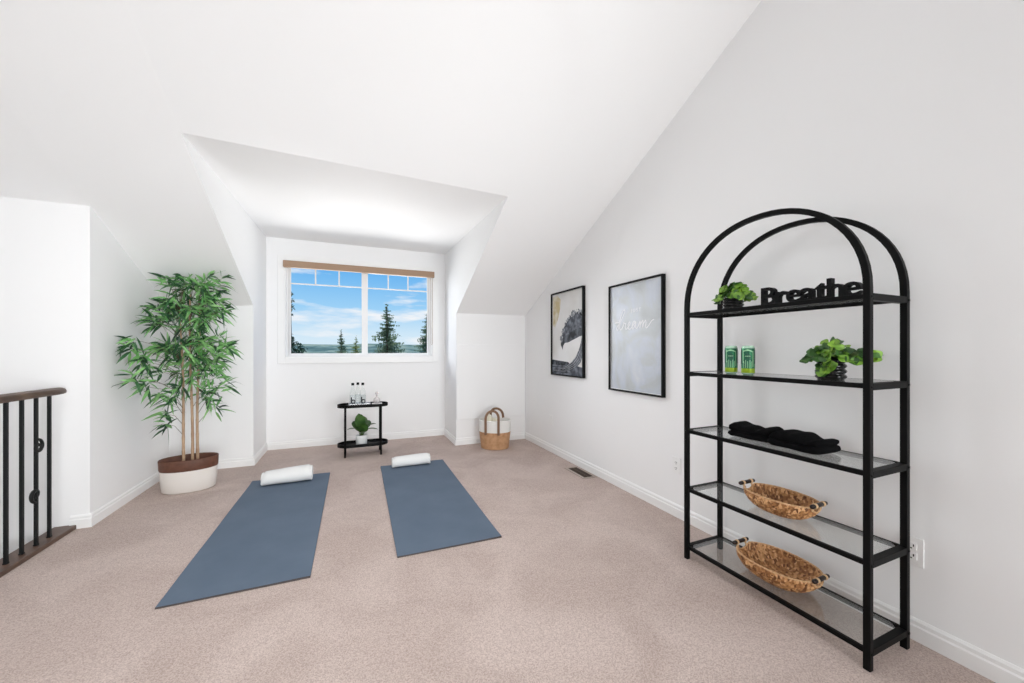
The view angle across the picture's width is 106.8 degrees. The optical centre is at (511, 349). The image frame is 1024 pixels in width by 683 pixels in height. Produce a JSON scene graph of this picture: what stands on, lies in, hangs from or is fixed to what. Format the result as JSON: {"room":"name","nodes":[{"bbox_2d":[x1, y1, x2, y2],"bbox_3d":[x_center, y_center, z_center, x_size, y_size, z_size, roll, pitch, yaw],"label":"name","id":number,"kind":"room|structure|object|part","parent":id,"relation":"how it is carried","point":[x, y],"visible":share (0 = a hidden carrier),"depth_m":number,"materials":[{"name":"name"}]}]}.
{"room":"exercise studio","nodes":[
{"label":"exercise studio","id":0,"kind":"room"},
{"bbox_2d":[0,196,89,558],"bbox_3d":[-3.612,1.382,2.242,1.660,4.815,0.001,0,0,-23],"label":"wall","id":1,"kind":"structure","parent":0,"point":[45,246],"depth_m":2.48,"materials":[{"name":"white paint"}]},
{"bbox_2d":[69,513,92,528],"bbox_3d":[-2.880,1.146,2.540,0.110,0.088,0.015,0,0,-23],"label":"baseboard","id":2,"kind":"structure","parent":1,"relation":"attached to","point":[83,520],"depth_m":2.54,"materials":[{"name":"white wood"}]},
{"bbox_2d":[90,207,168,512],"bbox_3d":[-3.075,0.082,3.111,0.001,2.215,1.190,0,0,-23],"label":"wall","id":3,"kind":"structure","parent":0,"point":[124,451],"depth_m":2.85,"materials":[{"name":"white paint"}]},
{"bbox_2d":[91,472,158,525],"bbox_3d":[-3.068,1.146,3.114,0.015,0.088,1.190,0,0,-23],"label":"baseboard","id":4,"kind":"structure","parent":3,"relation":"attached to","point":[99,514],"depth_m":2.91,"materials":[{"name":"white wood"}]},
{"bbox_2d":[169,305,252,459],"bbox_3d":[-2.988,0.365,3.792,0.685,1.650,0.001,0,0,-23],"label":"wall","id":5,"kind":"structure","parent":0,"point":[232,438],"depth_m":3.84,"materials":[{"name":"white paint"}]},
{"bbox_2d":[217,457,252,468],"bbox_3d":[-2.985,1.146,3.785,0.685,0.088,0.015,0,0,-23],"label":"baseboard","id":6,"kind":"structure","parent":5,"relation":"attached to","point":[247,461],"depth_m":3.85,"materials":[{"name":"white"}]},
{"bbox_2d":[182,134,265,455],"bbox_3d":[-2.452,-0.078,3.398,0.001,2.535,2.420,0,0,-23],"label":"wall","id":7,"kind":"structure","parent":0,"point":[246,242],"depth_m":3.82,"materials":[{"name":"white paint"}]},
{"bbox_2d":[253,443,267,465],"bbox_3d":[-2.785,1.146,4.215,0.015,0.088,0.655,0,0,-23],"label":"baseboard","id":8,"kind":"structure","parent":7,"relation":"attached to","point":[263,450],"depth_m":4.16,"materials":[{"name":"white"}]},
{"bbox_2d":[182,133,507,253],"bbox_3d":[-1.464,-1.311,3.810,2.140,0.068,2.420,0,0,-23],"label":"ceiling","id":9,"kind":"structure","parent":0,"point":[287,196],"depth_m":3.33,"materials":[{"name":"white paint"}]},
{"bbox_2d":[266,237,444,442],"bbox_3d":[-1.961,-0.077,5.000,2.140,2.535,0.160,0,0,-23],"label":"wall","id":10,"kind":"structure","parent":0,"point":[302,400],"depth_m":4.84,"materials":[{"name":"white paint"}]},
{"bbox_2d":[267,428,444,449],"bbox_3d":[-1.927,1.146,4.920,2.140,0.088,0.015,0,0,-23],"label":"baseboard","id":11,"kind":"structure","parent":10,"relation":"attached to","point":[434,432],"depth_m":4.81,"materials":[{"name":"white"}]},
{"bbox_2d":[277,254,437,363],"bbox_3d":[-1.946,-0.490,4.984,1.925,1.315,0.151,0,0,-23],"label":"window","id":12,"kind":"structure","parent":10,"relation":"attached to","point":[288,283],"depth_m":4.90,"materials":[{"name":"white plastic"}]},
{"bbox_3d":[-2.337,-0.488,4.849,0.880,1.098,0.020,0,0,-23],"label":"sash","id":13,"kind":"part","parent":12,"relation":"part of","materials":[{"name":"clear glass"}]},
{"bbox_3d":[-1.568,-0.488,5.194,0.845,1.098,0.020,0,0,-23],"label":"sash","id":14,"kind":"part","parent":12,"relation":"part of","materials":[{"name":"clear glass"}]},
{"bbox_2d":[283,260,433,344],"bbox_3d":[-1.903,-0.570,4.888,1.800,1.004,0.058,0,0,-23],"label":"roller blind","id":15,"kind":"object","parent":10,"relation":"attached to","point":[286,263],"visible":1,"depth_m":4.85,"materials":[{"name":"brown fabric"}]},
{"bbox_3d":[-1.107,-0.529,5.238,0.024,0.922,0.004,0,0,-23],"label":"pull chain","id":16,"kind":"part","parent":15,"relation":"part of","materials":[{"name":"white plastic"}]},
{"bbox_2d":[0,0,760,315],"bbox_3d":[-0.817,-1.394,0.445,5.435,1.979,7.850,0,0,-23],"label":"ceiling","id":17,"kind":"structure","parent":0,"point":[550,107],"depth_m":2.27,"materials":[{"name":"white paint"}]},
{"bbox_2d":[445,198,506,437],"bbox_3d":[-0.489,-0.078,4.249,0.001,2.535,2.360,0,0,-23],"label":"wall","id":18,"kind":"structure","parent":0,"point":[462,260],"depth_m":4.78,"materials":[{"name":"white paint"}]},
{"bbox_2d":[444,429,456,445],"bbox_3d":[-0.824,1.146,5.033,0.015,0.088,0.655,0,0,-23],"label":"baseboard","id":19,"kind":"structure","parent":18,"relation":"attached to","point":[447,434],"depth_m":4.97,"materials":[{"name":"white"}]},
{"bbox_2d":[456,313,524,437],"bbox_3d":[-0.258,0.365,4.931,0.950,1.650,0.001,0,0,-23],"label":"wall","id":20,"kind":"structure","parent":0,"point":[479,329],"depth_m":4.90,"materials":[{"name":"white paint"}]},
{"bbox_2d":[457,432,524,444],"bbox_3d":[-0.255,1.146,4.924,0.950,0.088,0.015,0,0,-23],"label":"baseboard","id":21,"kind":"structure","parent":20,"relation":"attached to","point":[521,435],"depth_m":4.83,"materials":[{"name":"white"}]},
{"bbox_2d":[0,435,994,682],"bbox_3d":[-0.248,1.215,1.029,3.935,0.050,8.490,0,0,-23],"label":"floor","id":22,"kind":"structure","parent":0,"point":[588,580],"depth_m":1.78,"materials":[{"name":"carpet"}]},
{"bbox_2d":[0,387,75,577],"bbox_3d":[-2.586,0.714,1.635,0.115,0.952,1.909,0,0,-23],"label":"stair railing","id":23,"kind":"object","parent":22,"relation":"on","point":[9,562],"visible":1,"depth_m":2.21,"materials":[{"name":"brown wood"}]},
{"bbox_3d":[-2.560,0.260,1.611,0.065,0.044,1.845,0,0,-23],"label":"handrail","id":24,"kind":"part","parent":23,"relation":"part of","materials":[{"name":"brown wood"}]},
{"bbox_3d":[-2.586,1.176,1.635,0.115,0.028,1.909,0,0,-23],"label":"shoe plate","id":25,"kind":"part","parent":23,"relation":"part of","materials":[{"name":"brown wood"}]},
{"bbox_2d":[112,270,243,494],"bbox_3d":[-2.674,0.252,3.166,0.722,1.876,0.759,0,0,-23],"label":"bamboo plant","id":26,"kind":"object","parent":22,"relation":"on","point":[184,473],"visible":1,"depth_m":3.18,"materials":[{"name":"green plant"}]},
{"bbox_3d":[-2.758,1.097,3.249,0.380,0.185,0.251,0,0,-23],"label":"planter","id":27,"kind":"part","parent":26,"relation":"part of","materials":[{"name":"white ceramic"}]},
{"bbox_2d":[155,472,329,608],"bbox_3d":[-1.695,1.184,2.703,0.632,0.012,1.820,0,0,-23],"label":"yoga mat","id":28,"kind":"object","parent":22,"relation":"on","point":[269,536],"visible":0.95,"depth_m":2.31,"materials":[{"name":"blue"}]},
{"bbox_2d":[261,464,312,485],"bbox_3d":[-2.001,1.112,3.389,0.394,0.136,0.174,0,0,-24],"label":"rolled towel","id":29,"kind":"object","parent":28,"relation":"on","point":[301,472],"visible":1,"depth_m":3.34,"materials":[{"name":"white fabric"}]},
{"bbox_2d":[337,401,387,457],"bbox_3d":[-1.708,0.901,4.359,0.540,0.578,0.235,0,0,-23],"label":"side table","id":30,"kind":"object","parent":22,"relation":"on","point":[380,441],"visible":0.99,"depth_m":4.32,"materials":[{"name":"black metal"}]},
{"bbox_3d":[-1.840,0.904,4.188,0.021,0.572,0.020,0,0,-23],"label":"leg","id":31,"kind":"part","parent":30,"relation":"part of","materials":[{"name":"black metal"}]},
{"bbox_2d":[348,402,369,404],"bbox_3d":[-1.744,0.622,4.343,0.232,0.030,0.142,0,0,-23],"label":"tray","id":32,"kind":"object","parent":30,"relation":"on","point":[356,403],"visible":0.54,"depth_m":4.36,"materials":[{"name":"silver metal"}]},
{"bbox_2d":[347,414,376,444],"bbox_3d":[-1.693,0.895,4.314,0.266,0.364,0.221,0,0,20],"label":"potted plant","id":33,"kind":"object","parent":30,"relation":"on","point":[361,424],"visible":0.94,"depth_m":4.29,"materials":[{"name":"green plant"}]},
{"bbox_3d":[-1.714,1.020,4.329,0.126,0.114,0.126,0,0,-23],"label":"pot","id":34,"kind":"part","parent":33,"relation":"part of","materials":[{"name":"white ceramic"}]},
{"bbox_2d":[337,401,387,408],"bbox_3d":[-1.708,0.628,4.359,0.540,0.033,0.235,0,0,-23],"label":"tray","id":35,"kind":"object","parent":30,"relation":"on","point":[343,405],"depth_m":4.28,"materials":[{"name":"black metal"}]},
{"bbox_2d":[337,438,387,448],"bbox_3d":[-1.708,1.069,4.359,0.540,0.033,0.235,0,0,-23],"label":"tray","id":36,"kind":"object","parent":30,"relation":"on","point":[370,442],"depth_m":4.33,"materials":[{"name":"black metal"}]},
{"bbox_3d":[-1.575,0.904,4.530,0.021,0.572,0.020,0,0,-23],"label":"leg","id":37,"kind":"part","parent":30,"relation":"part of","materials":[{"name":"black metal"}]},
{"bbox_3d":[-1.493,0.904,4.332,0.021,0.572,0.020,0,0,-23],"label":"leg","id":38,"kind":"part","parent":30,"relation":"part of","materials":[{"name":"black metal"}]},
{"bbox_2d":[381,459,501,557],"bbox_3d":[-0.701,1.184,3.135,0.635,0.012,1.820,0,0,-22],"label":"yoga mat","id":39,"kind":"object","parent":22,"relation":"on","point":[429,508],"visible":0.94,"depth_m":2.78,"materials":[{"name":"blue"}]},
{"bbox_2d":[391,453,430,467],"bbox_3d":[-1.032,1.126,3.891,0.379,0.109,0.138,0,0,-23],"label":"rolled towel","id":40,"kind":"object","parent":39,"relation":"on","point":[421,458],"visible":1,"depth_m":3.85,"materials":[{"name":"white fabric"}]},
{"bbox_2d":[479,407,510,449],"bbox_3d":[-0.209,0.950,4.637,0.396,0.480,0.327,0,0,9],"label":"rope basket","id":41,"kind":"object","parent":22,"relation":"on","point":[494,435],"visible":0.98,"depth_m":4.51,"materials":[{"name":"white"}]},
{"bbox_2d":[487,414,496,420],"bbox_3d":[-0.253,0.941,4.636,0.098,0.346,0.216,0,0,33],"label":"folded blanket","id":42,"kind":"object","parent":41,"relation":"in","point":[489,417],"visible":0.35,"depth_m":4.55,"materials":[{"name":"beige fabric"}]},
{"bbox_3d":[-0.232,0.858,4.496,0.184,0.294,0.041,0,0,9],"label":"handle","id":43,"kind":"part","parent":41,"relation":"part of","materials":[{"name":"brown leather"}]},
{"bbox_3d":[-0.190,0.820,4.756,0.185,0.219,0.086,0,0,9],"label":"handle","id":44,"kind":"part","parent":41,"relation":"part of","materials":[{"name":"brown leather"}]},
{"bbox_2d":[565,466,596,478],"bbox_3d":[0.661,1.187,3.689,0.150,0.006,0.354,0,0,-23],"label":"floor vent","id":45,"kind":"object","parent":22,"relation":"in","point":[576,470],"visible":1,"depth_m":3.68,"materials":[{"name":"beige metal"}]},
{"bbox_2d":[684,208,909,671],"bbox_3d":[1.286,0.276,1.847,0.291,1.829,0.853,0,0,-23],"label":"shelf","id":46,"kind":"object","parent":22,"relation":"on","point":[870,647],"visible":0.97,"depth_m":1.53,"materials":[{"name":"black metal"}]},
{"bbox_2d":[725,346,737,373],"bbox_3d":[1.157,0.051,2.006,0.060,0.146,0.060,0,0,-23],"label":"drink can","id":47,"kind":"object","parent":46,"relation":"on","point":[731,352],"visible":1,"depth_m":1.98,"materials":[{"name":"green metal"}]},
{"bbox_2d":[726,350,737,366],"bbox_3d":[1.150,0.044,1.996,0.061,0.093,0.034,0,0,36],"label":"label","id":48,"kind":"object","parent":47,"relation":"attached to","point":[731,355],"depth_m":1.98,"materials":[{"name":"teal paper"}]},
{"bbox_2d":[712,282,757,308],"bbox_3d":[1.180,-0.289,2.024,0.152,0.154,0.238,0,0,-23],"label":"ivy plant","id":49,"kind":"object","parent":46,"relation":"on","point":[733,295],"visible":0.94,"depth_m":1.98,"materials":[{"name":"green plant"}]},
{"bbox_3d":[1.178,-0.243,2.023,0.102,0.062,0.102,0,0,-23],"label":"pot","id":50,"kind":"part","parent":49,"relation":"part of","materials":[{"name":"black ceramic"}]},
{"bbox_2d":[741,346,754,374],"bbox_3d":[1.194,0.051,1.922,0.060,0.146,0.060,0,0,-23],"label":"drink can","id":51,"kind":"object","parent":46,"relation":"on","point":[747,352],"visible":1,"depth_m":1.90,"materials":[{"name":"green metal"}]},
{"bbox_2d":[741,350,754,367],"bbox_3d":[1.186,0.044,1.911,0.061,0.093,0.034,0,0,36],"label":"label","id":52,"kind":"object","parent":51,"relation":"attached to","point":[747,356],"depth_m":1.90,"materials":[{"name":"teal paper"}]},
{"bbox_2d":[728,421,783,442],"bbox_3d":[1.247,0.415,1.938,0.158,0.074,0.205,0,0,-26],"label":"folded towel","id":53,"kind":"object","parent":46,"relation":"on","point":[743,429],"visible":0.84,"depth_m":1.91,"materials":[{"name":"black fabric"}]},
{"bbox_2d":[732,537,829,592],"bbox_3d":[1.286,1.054,1.843,0.258,0.114,0.391,0,0,-24],"label":"woven basket","id":54,"kind":"object","parent":46,"relation":"on","point":[785,570],"visible":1,"depth_m":1.86,"materials":[{"name":"wicker"}]},
{"bbox_3d":[1.210,1.009,2.010,0.110,0.019,0.019,0,0,-24],"label":"handle","id":55,"kind":"part","parent":54,"relation":"part of","materials":[{"name":"black wood"}]},
{"bbox_3d":[1.362,1.009,1.675,0.110,0.019,0.019,0,0,-24],"label":"handle","id":56,"kind":"part","parent":54,"relation":"part of","materials":[{"name":"black wood"}]},
{"bbox_2d":[738,479,827,519],"bbox_3d":[1.298,0.732,1.840,0.218,0.106,0.351,0,0,-24],"label":"woven basket","id":57,"kind":"object","parent":46,"relation":"on","point":[776,500],"visible":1,"depth_m":1.83,"materials":[{"name":"wicker"}]},
{"bbox_3d":[1.230,0.690,1.990,0.110,0.019,0.019,0,0,-24],"label":"handle","id":58,"kind":"part","parent":57,"relation":"part of","materials":[{"name":"black wood"}]},
{"bbox_3d":[1.365,0.690,1.691,0.110,0.019,0.019,0,0,-24],"label":"handle","id":59,"kind":"part","parent":57,"relation":"part of","materials":[{"name":"black wood"}]},
{"bbox_3d":[1.286,-0.208,1.847,0.252,0.005,0.791,0,0,-23],"label":"glass shelf","id":60,"kind":"part","parent":46,"relation":"part of","materials":[{"name":"clear glass"}]},
{"bbox_3d":[1.286,0.128,1.847,0.252,0.005,0.791,0,0,-23],"label":"glass shelf","id":61,"kind":"part","parent":46,"relation":"part of","materials":[{"name":"clear glass"}]},
{"bbox_3d":[1.286,-0.199,1.847,0.283,0.026,0.846,0,0,-23],"label":"shelf frame","id":62,"kind":"part","parent":46,"relation":"part of","materials":[{"name":"black metal"}]},
{"bbox_3d":[1.286,0.137,1.847,0.283,0.026,0.846,0,0,-23],"label":"shelf frame","id":63,"kind":"part","parent":46,"relation":"part of","materials":[{"name":"black metal"}]},
{"bbox_3d":[1.286,0.465,1.847,0.283,0.026,0.846,0,0,-23],"label":"shelf frame","id":64,"kind":"part","parent":46,"relation":"part of","materials":[{"name":"black metal"}]},
{"bbox_3d":[1.286,0.798,1.847,0.283,0.026,0.846,0,0,-23],"label":"shelf frame","id":65,"kind":"part","parent":46,"relation":"part of","materials":[{"name":"black metal"}]},
{"bbox_3d":[1.286,1.125,1.847,0.283,0.026,0.846,0,0,-23],"label":"shelf frame","id":66,"kind":"part","parent":46,"relation":"part of","materials":[{"name":"black metal"}]},
{"bbox_2d":[767,429,840,454],"bbox_3d":[1.323,0.414,1.732,0.168,0.077,0.215,0,0,-20],"label":"folded towel","id":67,"kind":"object","parent":46,"relation":"on","point":[798,440],"visible":1,"depth_m":1.68,"materials":[{"name":"black fabric"}]},
{"bbox_2d":[761,278,862,304],"bbox_3d":[1.290,-0.255,1.660,0.028,0.085,0.390,0,0,-23],"label":"word sign","id":68,"kind":"object","parent":46,"relation":"on","point":[843,289],"visible":0.88,"depth_m":1.63,"materials":[{"name":"black"}]},
{"bbox_2d":[799,337,882,379],"bbox_3d":[1.347,0.034,1.570,0.153,0.181,0.264,0,0,-23],"label":"ivy plant","id":69,"kind":"object","parent":46,"relation":"on","point":[830,358],"visible":0.98,"depth_m":1.55,"materials":[{"name":"green plant"}]},
{"bbox_3d":[1.339,0.080,1.597,0.106,0.088,0.106,0,0,-23],"label":"pot","id":70,"kind":"part","parent":69,"relation":"part of","materials":[{"name":"black ceramic"}]},
{"bbox_2d":[525,0,1023,668],"bbox_3d":[1.691,-0.597,1.491,0.001,3.574,7.850,0,0,-23],"label":"wall","id":71,"kind":"structure","parent":0,"point":[901,119],"depth_m":1.79,"materials":[{"name":"white paint"}]},
{"bbox_2d":[551,285,584,377],"bbox_3d":[0.590,-0.180,4.090,0.032,0.927,0.665,0,0,-23],"label":"picture","id":72,"kind":"object","parent":71,"relation":"attached to","point":[567,306],"visible":1,"depth_m":4.06,"materials":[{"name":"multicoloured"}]},
{"bbox_2d":[608,273,665,397],"bbox_3d":[1.000,-0.106,3.106,0.032,0.920,0.645,0,0,-23],"label":"picture","id":73,"kind":"object","parent":71,"relation":"attached to","point":[636,308],"visible":1,"depth_m":3.06,"materials":[{"name":"black"}]},
{"bbox_2d":[672,456,680,474],"bbox_3d":[1.175,0.825,2.717,0.010,0.116,0.072,0,0,-23],"label":"wall outlet","id":74,"kind":"object","parent":71,"relation":"attached to","point":[676,462],"visible":1,"depth_m":2.71,"materials":[{"name":"white plastic"}]},
{"bbox_2d":[525,432,1023,682],"bbox_3d":[1.684,1.146,1.488,0.015,0.088,7.850,0,0,-23],"label":"baseboard","id":75,"kind":"structure","parent":71,"relation":"attached to","point":[990,666],"depth_m":1.65,"materials":[{"name":"white wood"}]},
{"bbox_2d":[910,536,923,568],"bbox_3d":[1.653,0.828,1.571,0.010,0.116,0.072,0,0,-23],"label":"wall outlet","id":76,"kind":"object","parent":71,"relation":"attached to","point":[916,544],"visible":0.48,"depth_m":1.55,"materials":[{"name":"white plastic"}]},
{"bbox_2d":[910,542,916,550],"bbox_3d":[1.650,0.808,1.570,0.004,0.028,0.034,0,0,-23],"label":"socket","id":77,"kind":"object","parent":76,"relation":"attached to","point":[913,545],"depth_m":1.56,"materials":[{"name":"white plastic"}]},
{"bbox_2d":[910,551,916,559],"bbox_3d":[1.650,0.848,1.570,0.004,0.028,0.034,0,0,-23],"label":"socket","id":78,"kind":"object","parent":76,"relation":"attached to","point":[913,554],"depth_m":1.56,"materials":[{"name":"white plastic"}]},
{"label":"outside","id":79,"kind":"structure","parent":0,"visible":0},
{"bbox_2d":[292,344,424,352],"bbox_3d":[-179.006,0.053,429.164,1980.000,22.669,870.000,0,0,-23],"label":"hills","id":80,"kind":"structure","parent":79,"point":[312,348],"depth_m":439.72,"materials":[{"name":"green plant"}]},
{"bbox_2d":[350,337,361,352],"bbox_3d":[-13.234,4.198,32.834,7.486,10.984,7.254,0,0,34],"label":"spruce tree","id":81,"kind":"object","parent":80,"relation":"on","point":[356,346],"visible":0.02,"depth_m":32.90,"materials":[{"name":"green plant"}]},
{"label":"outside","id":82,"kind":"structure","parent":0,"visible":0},
{"bbox_2d":[291,291,307,352],"bbox_3d":[-7.198,2.667,11.941,1.424,9.054,0.978,0,0,-23],"label":"spruce tree","id":83,"kind":"object","parent":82,"point":[299,348],"visible":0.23,"depth_m":12.05,"materials":[{"name":"green plant"}]},
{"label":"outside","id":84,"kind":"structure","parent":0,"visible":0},
{"bbox_2d":[372,304,404,352],"bbox_3d":[-4.827,2.904,15.501,5.988,9.571,6.550,0,0,-4],"label":"spruce tree","id":85,"kind":"object","parent":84,"point":[389,345],"visible":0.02,"depth_m":15.45,"materials":[{"name":"green plant"}]},
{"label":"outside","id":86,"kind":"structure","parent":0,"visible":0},
{"bbox_2d":[414,315,426,352],"bbox_3d":[-5.319,3.660,24.163,7.961,12.060,7.880,0,0,7],"label":"spruce tree","id":87,"kind":"object","parent":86,"point":[424,331],"visible":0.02,"depth_m":23.95,"materials":[{"name":"green plant"}]},
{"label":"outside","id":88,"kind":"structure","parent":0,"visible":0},
{"bbox_2d":[334,329,347,352],"bbox_3d":[-10.742,3.944,23.873,4.824,10.492,4.802,0,0,-34],"label":"spruce tree","id":89,"kind":"object","parent":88,"point":[340,339],"visible":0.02,"depth_m":23.99,"materials":[{"name":"green plant"}]}
]}

